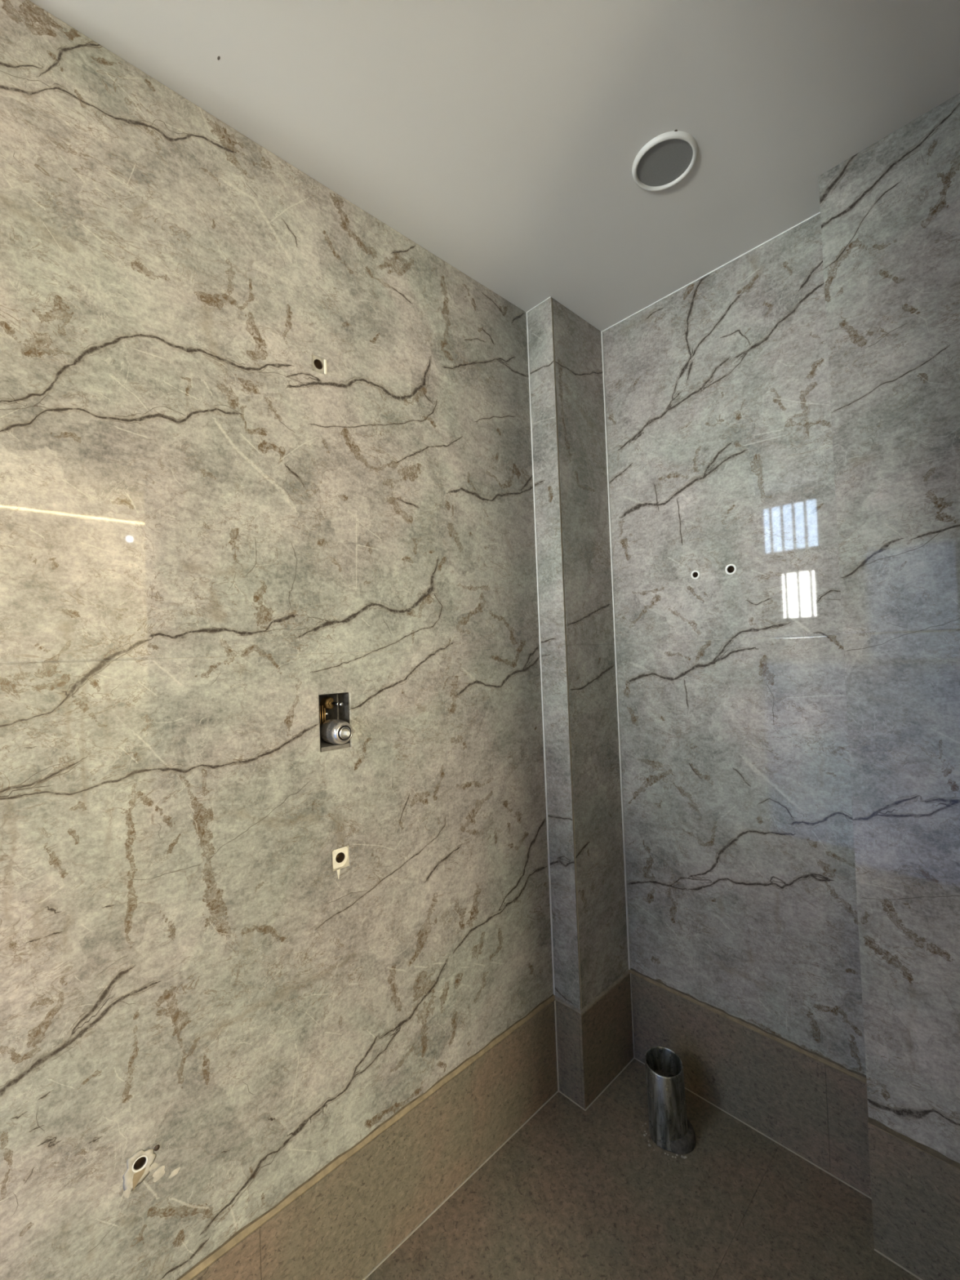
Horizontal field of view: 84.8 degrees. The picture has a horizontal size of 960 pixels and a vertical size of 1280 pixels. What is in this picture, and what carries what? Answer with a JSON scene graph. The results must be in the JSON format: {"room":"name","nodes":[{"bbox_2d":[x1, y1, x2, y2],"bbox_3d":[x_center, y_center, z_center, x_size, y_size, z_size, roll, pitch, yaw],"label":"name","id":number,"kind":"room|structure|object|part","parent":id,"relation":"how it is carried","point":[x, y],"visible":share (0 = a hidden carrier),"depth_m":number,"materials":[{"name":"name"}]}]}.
{"room":"building under construction","nodes":[
{"label":"building under construction","id":0,"kind":"room"},
{"bbox_2d":[0,0,553,1279],"bbox_3d":[-0.212,0.195,1.526,1.930,2.678,0.162,-1,-2,-44],"label":"wall","id":1,"kind":"structure","parent":0,"point":[208,534],"depth_m":1.11,"materials":[{"name":"grey stone"}]},
{"bbox_2d":[122,1144,180,1198],"bbox_3d":[-0.630,0.988,1.001,0.095,0.087,0.047,-1,-2,-44],"label":"outlet","id":2,"kind":"object","parent":1,"relation":"attached to","point":[139,1166],"visible":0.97,"depth_m":0.97,"materials":[{"name":"white plastic"}]},
{"bbox_2d":[133,1156,146,1169],"bbox_3d":[-0.645,0.970,0.989,0.021,0.021,0.045,-1,-2,-44],"label":"socket","id":3,"kind":"object","parent":2,"relation":"attached to","point":[140,1162],"depth_m":0.98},
{"bbox_2d":[312,355,327,374],"bbox_3d":[-0.409,-0.676,1.308,0.036,0.039,0.047,-1,-2,-44],"label":"outlet","id":4,"kind":"object","parent":1,"relation":"attached to","point":[319,365],"visible":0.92,"depth_m":1.30,"materials":[{"name":"beige plastic"}]},
{"bbox_2d":[313,359,323,369],"bbox_3d":[-0.412,-0.676,1.306,0.024,0.024,0.045,-1,-2,-44],"label":"socket","id":5,"kind":"object","parent":4,"relation":"attached to","point":[317,363],"depth_m":1.30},
{"bbox_2d":[318,692,352,751],"bbox_3d":[-0.363,0.200,1.291,0.080,0.136,0.120,-1,-2,-44],"label":"shower valve","id":6,"kind":"object","parent":1,"relation":"attached to","point":[335,729],"visible":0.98,"depth_m":1.29,"materials":[{"name":"silver metal"}]},
{"bbox_3d":[-0.355,0.158,1.301,0.009,0.009,0.054,-1,-2,-44],"label":"rod","id":7,"kind":"part","parent":6,"relation":"part of","materials":[{"name":"metal"}]},
{"bbox_3d":[-0.357,0.200,1.328,0.020,0.136,0.074,-1,-2,-44],"label":"plate","id":8,"kind":"part","parent":6,"relation":"part of","materials":[{"name":"metal"}]},
{"bbox_2d":[332,846,347,879],"bbox_3d":[-0.353,0.542,1.290,0.041,0.072,0.046,-1,-2,-44],"label":"outlet","id":9,"kind":"object","parent":1,"relation":"attached to","point":[340,856],"visible":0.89,"depth_m":1.28,"materials":[{"name":"white plastic"}]},
{"bbox_2d":[335,852,344,862],"bbox_3d":[-0.354,0.529,1.291,0.024,0.024,0.045,-1,-2,-44],"label":"socket","id":10,"kind":"object","parent":9,"relation":"attached to","point":[340,856],"depth_m":1.28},
{"bbox_2d":[176,994,557,1279],"bbox_3d":[-0.274,1.372,1.283,1.477,0.319,0.014,-1,-2,-44],"label":"baseboard","id":11,"kind":"structure","parent":1,"relation":"attached to","point":[344,1220],"depth_m":1.34,"materials":[{"name":"brown tile"}]},
{"bbox_2d":[527,296,551,312],"bbox_3d":[0.201,-1.153,1.810,0.003,0.003,0.108,-1,-2,-44],"label":"trim","id":12,"kind":"structure","parent":1,"relation":"attached to","point":[550,296],"depth_m":1.81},
{"bbox_2d":[526,311,555,995],"bbox_3d":[0.210,0.029,1.821,0.004,2.366,0.005,-1,-2,-44],"label":"trim","id":13,"kind":"structure","parent":1,"relation":"attached to","point":[527,331],"depth_m":1.82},
{"bbox_2d":[554,1000,559,1091],"bbox_3d":[0.263,1.371,1.780,0.011,0.299,0.004,-1,-2,-44],"label":"trim","id":14,"kind":"structure","parent":1,"relation":"attached to","point":[554,1000],"depth_m":1.78,"materials":[{"name":"beige tile"}]},
{"bbox_2d":[551,297,581,1008],"bbox_3d":[0.285,0.024,1.746,0.004,2.363,0.002,-1,-2,-44],"label":"trim","id":15,"kind":"structure","parent":1,"relation":"attached to","point":[551,297],"depth_m":1.74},
{"bbox_2d":[29,0,959,331],"bbox_3d":[0.463,-1.260,-0.241,3.350,0.101,5.350,-1,-2,-44],"label":"ceiling","id":16,"kind":"structure","parent":0,"point":[503,140],"depth_m":1.14,"materials":[{"name":"paint"}]},
{"bbox_2d":[631,129,697,191],"bbox_3d":[0.453,-1.171,1.291,0.152,0.010,0.152,-1,-2,-44],"label":"recessed light","id":17,"kind":"object","parent":16,"relation":"in","point":[668,157],"visible":1,"depth_m":1.28,"materials":[{"name":"white plastic"}]},
{"bbox_2d":[528,297,628,1009],"bbox_3d":[0.362,0.181,1.885,0.302,2.678,0.109,-1,-2,-44],"label":"wall column","id":18,"kind":"structure","parent":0,"point":[599,865],"depth_m":1.81,"materials":[{"name":"grey stone"}]},
{"bbox_2d":[554,969,633,1109],"bbox_3d":[0.406,1.364,1.851,0.313,0.310,0.118,-1,-2,-44],"label":"baseboard","id":19,"kind":"structure","parent":18,"relation":"attached to","point":[595,1041],"depth_m":1.76,"materials":[{"name":"brown tile"}]},
{"bbox_2d":[362,1057,922,1279],"bbox_3d":[0.568,1.524,-0.303,3.350,0.121,5.350,-1,-2,-44],"label":"floor","id":20,"kind":"structure","parent":0,"point":[575,1193],"depth_m":1.39,"materials":[{"name":"beige tile"}]},
{"bbox_2d":[642,1046,696,1158],"bbox_3d":[0.572,1.410,1.603,0.158,0.216,0.148,-1,-2,-44],"label":"drain pipe","id":21,"kind":"object","parent":20,"relation":"on","point":[670,1129],"visible":1,"depth_m":1.57,"materials":[{"name":"metal"}]},
{"bbox_2d":[603,214,866,1075],"bbox_3d":[1.088,0.144,1.443,0.142,2.678,1.750,-1,-2,-44],"label":"wall","id":22,"kind":"structure","parent":0,"point":[740,868],"depth_m":1.64,"materials":[{"name":"grey stone"}]},
{"bbox_2d":[600,330,630,969],"bbox_3d":[0.503,0.022,1.950,0.006,2.368,0.005,-1,-2,-44],"label":"trim","id":23,"kind":"structure","parent":22,"relation":"attached to","point":[602,332],"depth_m":1.95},
{"bbox_2d":[630,973,635,1057],"bbox_3d":[0.554,1.363,1.908,0.005,0.299,0.003,-1,-2,-44],"label":"trim","id":24,"kind":"structure","parent":22,"relation":"attached to","point":[630,973],"depth_m":1.91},
{"bbox_2d":[690,569,700,579],"bbox_3d":[0.726,-0.215,1.747,0.047,0.030,0.030,-1,-2,-44],"label":"outlet","id":25,"kind":"object","parent":22,"relation":"attached to","point":[695,575],"visible":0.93,"depth_m":1.74,"materials":[{"name":"white plastic"}]},
{"bbox_2d":[693,572,697,577],"bbox_3d":[0.726,-0.215,1.747,0.045,0.020,0.020,-1,-2,-44],"label":"socket","id":26,"kind":"object","parent":25,"relation":"attached to","point":[695,574],"depth_m":1.75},
{"bbox_2d":[602,211,820,332],"bbox_3d":[0.712,-1.174,1.710,0.004,0.004,0.740,-1,-2,-44],"label":"trim","id":27,"kind":"structure","parent":22,"relation":"attached to","point":[819,213],"depth_m":1.66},
{"bbox_2d":[724,563,736,575],"bbox_3d":[0.803,-0.222,1.665,0.047,0.034,0.034,-1,-2,-44],"label":"outlet","id":28,"kind":"object","parent":22,"relation":"attached to","point":[731,569],"visible":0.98,"depth_m":1.66,"materials":[{"name":"white plastic"}]},
{"bbox_2d":[727,565,734,573],"bbox_3d":[0.804,-0.222,1.665,0.045,0.024,0.024,-1,-2,-44],"label":"socket","id":29,"kind":"object","parent":28,"relation":"attached to","point":[731,569],"depth_m":1.66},
{"bbox_2d":[629,968,871,1197],"bbox_3d":[0.808,1.341,1.651,0.014,0.317,0.745,-1,-2,-44],"label":"baseboard","id":30,"kind":"structure","parent":22,"relation":"attached to","point":[815,1106],"depth_m":1.59,"materials":[{"name":"brown tile"}]},
{"bbox_2d":[818,93,959,1163],"bbox_3d":[1.229,0.131,1.095,0.142,2.678,0.751,-1,-2,-44],"label":"wall","id":31,"kind":"structure","parent":0,"point":[890,211],"depth_m":1.24,"materials":[{"name":"grey stone"}]},
{"bbox_2d":[867,1117,959,1279],"bbox_3d":[1.219,1.314,1.018,0.014,0.312,0.751,-1,-2,-44],"label":"baseboard","id":32,"kind":"structure","parent":31,"relation":"attached to","point":[915,1188],"depth_m":1.23,"materials":[{"name":"brown tile"}]}
]}

